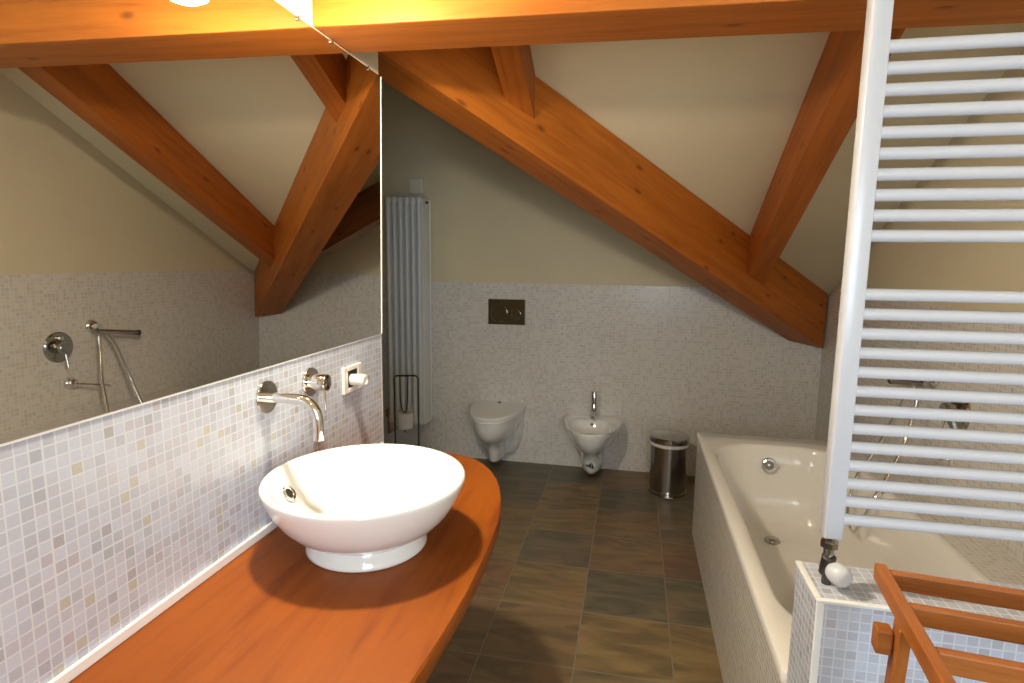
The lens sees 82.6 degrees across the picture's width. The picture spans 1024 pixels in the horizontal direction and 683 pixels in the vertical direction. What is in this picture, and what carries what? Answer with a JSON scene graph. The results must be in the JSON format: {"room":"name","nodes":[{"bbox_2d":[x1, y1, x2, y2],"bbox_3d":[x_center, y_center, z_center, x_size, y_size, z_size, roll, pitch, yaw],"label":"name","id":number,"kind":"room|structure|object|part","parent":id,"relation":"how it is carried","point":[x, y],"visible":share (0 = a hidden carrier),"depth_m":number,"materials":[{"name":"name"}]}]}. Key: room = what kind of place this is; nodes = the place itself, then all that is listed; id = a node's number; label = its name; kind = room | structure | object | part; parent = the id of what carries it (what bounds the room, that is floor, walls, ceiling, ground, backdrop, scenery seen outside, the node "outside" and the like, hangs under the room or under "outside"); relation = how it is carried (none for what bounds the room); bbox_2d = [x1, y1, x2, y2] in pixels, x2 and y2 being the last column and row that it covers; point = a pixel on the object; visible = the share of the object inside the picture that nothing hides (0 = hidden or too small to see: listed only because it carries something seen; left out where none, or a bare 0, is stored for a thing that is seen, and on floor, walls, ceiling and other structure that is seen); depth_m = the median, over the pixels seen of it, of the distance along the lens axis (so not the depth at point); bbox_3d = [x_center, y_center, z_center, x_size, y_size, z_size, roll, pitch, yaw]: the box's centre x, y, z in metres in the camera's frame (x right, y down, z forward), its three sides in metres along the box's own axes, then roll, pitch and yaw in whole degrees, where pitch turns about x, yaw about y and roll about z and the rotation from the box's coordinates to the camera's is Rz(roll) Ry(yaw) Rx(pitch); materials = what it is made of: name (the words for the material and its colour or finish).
{"room":"bathroom","nodes":[
{"label":"bathroom","id":0,"kind":"room"},
{"bbox_2d":[0,0,383,682],"bbox_3d":[-0.823,-0.108,0.442,0.136,3.070,3.149,2,8,12],"label":"wall","id":1,"kind":"structure","parent":0,"point":[103,517],"depth_m":1.03,"materials":[{"name":"white tile"}]},
{"bbox_2d":[0,0,381,443],"bbox_3d":[-0.735,-0.242,0.507,0.026,0.837,2.948,2,8,12],"label":"wall mirror","id":2,"kind":"object","parent":1,"relation":"attached to","point":[191,190],"visible":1,"depth_m":1.06,"materials":[{"name":"clear glass"}]},
{"bbox_3d":[-0.772,0.188,0.470,0.008,0.004,3.145,2,8,12],"label":"tile trim","id":3,"kind":"part","parent":1,"relation":"part of","materials":[{"name":"white tile"}]},
{"bbox_3d":[-0.780,0.801,0.558,0.006,1.238,3.145,2,8,12],"label":"mosaic panel","id":4,"kind":"part","parent":1,"relation":"part of","materials":[{"name":"white tile"}]},
{"bbox_2d":[47,442,383,682],"bbox_3d":[-0.741,0.552,0.664,0.008,0.022,2.835,2,8,12],"label":"trim","id":5,"kind":"structure","parent":1,"relation":"attached to","point":[100,651],"depth_m":1.06,"materials":[{"name":"white tile"}]},
{"bbox_2d":[69,452,500,682],"bbox_3d":[-0.450,0.632,0.773,0.540,0.160,2.544,2,8,12],"label":"countertop","id":6,"kind":"structure","parent":1,"relation":"attached to","point":[271,614],"depth_m":1.08,"materials":[{"name":"brown wood"}]},
{"bbox_2d":[258,444,464,572],"bbox_3d":[-0.336,0.386,1.348,0.455,0.167,0.455,2,8,12],"label":"vessel basin","id":7,"kind":"object","parent":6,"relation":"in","point":[362,508],"visible":1,"depth_m":1.38,"materials":[{"name":"white ceramic"}]},
{"bbox_2d":[255,380,324,441],"bbox_3d":[-0.510,0.161,1.364,0.148,0.135,0.080,2,8,12],"label":"spout","id":8,"kind":"object","parent":1,"relation":"attached to","point":[267,395],"visible":1,"depth_m":1.35,"materials":[{"name":"silver metal"}]},
{"bbox_3d":[-0.508,0.170,1.365,0.141,0.097,0.024,2,8,12],"label":"spout","id":9,"kind":"part","parent":8,"relation":"part of","materials":[{"name":"silver metal"}]},
{"bbox_2d":[301,367,331,409],"bbox_3d":[-0.516,0.126,1.558,0.055,0.115,0.080,2,8,12],"label":"handle","id":10,"kind":"object","parent":1,"relation":"attached to","point":[312,382],"visible":1,"depth_m":1.54,"materials":[{"name":"silver metal"}]},
{"bbox_3d":[-0.514,0.109,1.555,0.047,0.045,0.045,2,8,12],"label":"knob","id":11,"kind":"part","parent":10,"relation":"part of","materials":[{"name":"silver metal"}]},
{"bbox_3d":[-0.501,0.156,1.559,0.007,0.055,0.006,2,8,12],"label":"lever","id":12,"kind":"part","parent":10,"relation":"part of","materials":[{"name":"silver metal"}]},
{"bbox_2d":[341,362,361,394],"bbox_3d":[-0.491,0.112,1.788,0.010,0.082,0.116,2,8,12],"label":"power socket","id":13,"kind":"object","parent":1,"relation":"attached to","point":[355,368],"visible":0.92,"depth_m":1.76,"materials":[{"name":"white plastic"}]},
{"bbox_2d":[349,374,367,385],"bbox_3d":[-0.468,0.117,1.778,0.047,0.038,0.038,2,8,12],"label":"plug adapter","id":14,"kind":"object","parent":13,"relation":"attached to","point":[354,379],"visible":1,"depth_m":1.76,"materials":[{"name":"white plastic"}]},
{"bbox_3d":[-0.517,0.584,2.095,0.126,1.241,0.006,2,8,12],"label":"trim","id":15,"kind":"part","parent":1,"relation":"part of","materials":[{"name":"beige tile"}]},
{"bbox_2d":[312,0,1023,52],"bbox_3d":[0.517,-0.883,1.364,2.056,0.287,0.198,2,8,12],"label":"tie beam","id":16,"kind":"structure","parent":1,"relation":"attached to","point":[357,26],"depth_m":1.41,"materials":[{"name":"brown wood"}]},
{"bbox_2d":[426,458,722,682],"bbox_3d":[-0.151,1.323,1.688,3.512,0.100,5.652,2,8,12],"label":"floor","id":17,"kind":"structure","parent":0,"point":[587,578],"depth_m":2.66,"materials":[{"name":"tile"}]},
{"bbox_2d":[393,375,419,445],"bbox_3d":[-0.693,0.583,3.838,0.220,0.747,0.220,2,8,12],"label":"stand","id":18,"kind":"object","parent":17,"relation":"on","point":[399,376],"visible":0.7,"depth_m":3.81,"materials":[{"name":"grey metal"}]},
{"bbox_2d":[396,410,412,429],"bbox_3d":[-0.706,0.521,3.832,0.111,0.112,0.111,2,8,12],"label":"paper roll","id":19,"kind":"object","parent":18,"relation":"hanging from","point":[404,421],"visible":0.99,"depth_m":3.79,"materials":[{"name":"white paper"}]},
{"bbox_2d":[648,430,689,499],"bbox_3d":[1.015,0.788,3.793,0.266,0.392,0.254,-5,10,-37],"label":"pedal bin","id":20,"kind":"object","parent":17,"relation":"on","point":[669,448],"visible":1,"depth_m":3.70,"materials":[{"name":"silver metal"}]},
{"bbox_3d":[1.022,0.617,3.772,0.254,0.048,0.254,2,8,12],"label":"lid","id":21,"kind":"part","parent":20,"relation":"part of","materials":[{"name":"silver metal"}]},
{"bbox_2d":[871,563,1023,682],"bbox_3d":[0.822,0.924,0.722,0.648,0.989,0.591,3,9,19],"label":"towel stand","id":22,"kind":"object","parent":17,"relation":"on","point":[938,664],"visible":1,"depth_m":0.88,"materials":[{"name":"brown wood"}]},
{"bbox_3d":[0.610,0.899,1.004,0.018,0.952,0.126,3,9,19],"label":"leg","id":23,"kind":"part","parent":22,"relation":"part of","materials":[{"name":"brown wood"}]},
{"bbox_3d":[0.564,0.432,0.783,0.018,0.039,0.514,3,9,19],"label":"arm","id":24,"kind":"part","parent":22,"relation":"part of","materials":[{"name":"brown wood"}]},
{"bbox_3d":[0.916,0.425,0.916,0.563,0.031,0.016,3,9,19],"label":"rail","id":25,"kind":"part","parent":22,"relation":"part of","materials":[{"name":"brown wood"}]},
{"bbox_3d":[0.881,0.437,0.814,0.563,0.031,0.016,3,9,19],"label":"rail","id":26,"kind":"part","parent":22,"relation":"part of","materials":[{"name":"brown wood"}]},
{"bbox_3d":[0.845,0.450,0.707,0.563,0.031,0.016,3,9,19],"label":"rail","id":27,"kind":"part","parent":22,"relation":"part of","materials":[{"name":"brown wood"}]},
{"bbox_2d":[382,80,821,475],"bbox_3d":[0.427,-0.657,4.114,3.512,3.152,0.126,2,8,12],"label":"wall","id":28,"kind":"structure","parent":0,"point":[659,349],"depth_m":4.13,"materials":[{"name":"white paint"}]},
{"bbox_2d":[385,196,431,433],"bbox_3d":[-0.769,-0.163,4.284,0.350,1.753,0.179,2,8,12],"label":"radiator","id":29,"kind":"object","parent":28,"relation":"attached to","point":[408,225],"visible":0.85,"depth_m":4.20,"materials":[{"name":"grey metal"}]},
{"bbox_3d":[-0.621,-0.205,4.239,0.016,1.627,0.149,2,8,12],"label":"panel","id":30,"kind":"part","parent":29,"relation":"part of","materials":[{"name":"white paint"}]},
{"bbox_2d":[410,178,423,193],"bbox_3d":[-0.687,-1.121,4.207,0.098,0.105,0.036,2,8,12],"label":"junction box","id":31,"kind":"object","parent":28,"relation":"attached to","point":[416,185],"visible":1,"depth_m":4.19,"materials":[{"name":"beige plastic"}]},
{"bbox_2d":[469,400,525,461],"bbox_3d":[-0.133,0.666,4.108,0.386,0.401,0.472,2,8,12],"label":"toilet","id":32,"kind":"object","parent":28,"relation":"attached to","point":[498,425],"visible":1,"depth_m":4.05,"materials":[{"name":"white ceramic"}]},
{"bbox_3d":[-0.131,0.513,4.089,0.380,0.017,0.467,2,8,12],"label":"seat","id":33,"kind":"part","parent":32,"relation":"part of","materials":[{"name":"white ceramic"}]},
{"bbox_3d":[-0.131,0.489,4.083,0.386,0.031,0.472,2,8,12],"label":"lid","id":34,"kind":"part","parent":32,"relation":"part of","materials":[{"name":"white ceramic"}]},
{"bbox_2d":[488,299,525,324],"bbox_3d":[-0.038,-0.213,4.200,0.274,0.184,0.017,2,8,12],"label":"flush plate","id":35,"kind":"object","parent":28,"relation":"attached to","point":[500,311],"visible":1,"depth_m":4.20,"materials":[{"name":"brown metal"}]},
{"bbox_2d":[564,391,622,473],"bbox_3d":[0.539,0.644,3.943,0.408,0.564,0.512,2,8,12],"label":"bidet","id":36,"kind":"object","parent":28,"relation":"attached to","point":[592,434],"visible":1,"depth_m":3.97,"materials":[{"name":"white ceramic"}]},
{"bbox_2d":[590,391,596,418],"bbox_3d":[0.562,0.448,4.016,0.048,0.195,0.133,2,8,12],"label":"tap","id":37,"kind":"object","parent":36,"relation":"on","point":[594,393],"depth_m":4.04,"materials":[{"name":"silver metal"}]},
{"bbox_2d":[692,441,781,682],"bbox_3d":[1.147,0.936,2.211,0.688,0.548,1.898,2,8,12],"label":"wall","id":38,"kind":"structure","parent":0,"point":[743,652],"depth_m":2.11,"materials":[{"name":"beige tile"}]},
{"bbox_2d":[696,432,990,682],"bbox_3d":[1.143,0.835,2.198,0.693,0.412,1.898,2,8,12],"label":"bathtub","id":39,"kind":"object","parent":38,"relation":"on","point":[768,490],"visible":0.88,"depth_m":2.64,"materials":[{"name":"white ceramic"}]},
{"bbox_3d":[1.283,0.618,2.909,0.074,0.073,0.025,2,8,12],"label":"overflow knob","id":40,"kind":"part","parent":39,"relation":"part of","materials":[{"name":"silver metal"}]},
{"bbox_2d":[530,23,1023,296],"bbox_3d":[0.167,-0.986,2.416,3.364,1.925,3.551,2,8,12],"label":"ceiling","id":41,"kind":"structure","parent":0,"point":[717,115],"depth_m":2.31,"materials":[{"name":"paint"}]},
{"bbox_2d":[491,45,534,118],"bbox_3d":[-0.025,-1.081,1.910,0.094,0.525,0.684,2,8,12],"label":"rafter","id":42,"kind":"object","parent":41,"relation":"attached to","point":[514,64],"visible":0.62,"depth_m":2.08,"materials":[{"name":"brown wood"}]},
{"bbox_2d":[378,47,827,347],"bbox_3d":[0.651,-0.633,2.811,3.178,1.575,0.183,-5,10,-34],"label":"beam","id":43,"kind":"structure","parent":41,"relation":"attached to","point":[564,148],"depth_m":2.54,"materials":[{"name":"brown wood"}]},
{"bbox_2d":[747,28,905,284],"bbox_3d":[1.182,-0.785,2.308,0.113,1.197,1.869,2,8,12],"label":"rafter","id":44,"kind":"object","parent":41,"relation":"attached to","point":[827,113],"visible":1,"depth_m":2.20,"materials":[{"name":"brown wood"}]},
{"bbox_2d":[787,560,1023,682],"bbox_3d":[1.018,0.928,1.178,0.850,0.852,0.154,2,8,12],"label":"wall","id":45,"kind":"structure","parent":0,"point":[831,628],"depth_m":1.13,"materials":[{"name":"tile"}]},
{"bbox_3d":[1.018,0.928,1.178,0.850,0.852,0.154,2,8,12],"label":"edge trim","id":46,"kind":"part","parent":45,"relation":"part of","materials":[{"name":"white tile"}]},
{"bbox_2d":[818,0,1023,587],"bbox_3d":[0.941,-0.141,1.022,0.637,1.310,0.071,2,8,12],"label":"towel radiator","id":47,"kind":"object","parent":45,"relation":"on","point":[877,46],"visible":1,"depth_m":1.07,"materials":[{"name":"white metal"}]},
{"bbox_3d":[0.649,0.463,1.156,0.043,0.043,0.045,-1,8,-15],"label":"thermostat knob","id":48,"kind":"part","parent":47,"relation":"part of","materials":[{"name":"white paint"}]},
{"bbox_3d":[0.650,-0.205,1.092,0.034,1.208,0.034,2,8,12],"label":"post","id":49,"kind":"part","parent":47,"relation":"part of","materials":[{"name":"white metal"}]},
{"bbox_2d":[814,49,1023,563],"bbox_3d":[1.536,-0.176,1.107,0.106,3.070,5.622,2,8,12],"label":"wall","id":50,"kind":"structure","parent":0,"point":[892,265],"depth_m":2.28,"materials":[{"name":"white paint"}]},
{"bbox_2d":[846,379,939,533],"bbox_3d":[1.597,0.451,2.502,0.284,0.705,0.400,2,8,12],"label":"shower","id":51,"kind":"object","parent":50,"relation":"attached to","point":[913,384],"visible":0.38,"depth_m":2.42,"materials":[{"name":"silver metal"}]},
{"bbox_2d":[850,453,1023,584],"bbox_3d":[1.563,0.939,2.124,0.162,0.576,1.898,2,8,12],"label":"wall ledge","id":52,"kind":"object","parent":50,"relation":"attached to","point":[994,562],"depth_m":1.91,"materials":[{"name":"beige tile"}]},
{"bbox_2d":[927,458,950,465],"bbox_3d":[1.668,0.455,2.351,0.050,0.085,0.222,-1,8,-12],"label":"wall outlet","id":53,"kind":"object","parent":50,"relation":"attached to","point":[943,462],"visible":0.35,"depth_m":2.26,"materials":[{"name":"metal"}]},
{"bbox_2d":[939,402,970,428],"bbox_3d":[1.655,0.278,2.207,0.066,0.186,0.160,2,8,12],"label":"mixer","id":54,"kind":"object","parent":50,"relation":"attached to","point":[945,405],"visible":0.23,"depth_m":2.18,"materials":[{"name":"silver metal"}]},
{"bbox_3d":[1.654,0.265,2.205,0.045,0.068,0.068,2,8,12],"label":"knob","id":55,"kind":"part","parent":54,"relation":"part of","materials":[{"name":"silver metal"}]}
]}

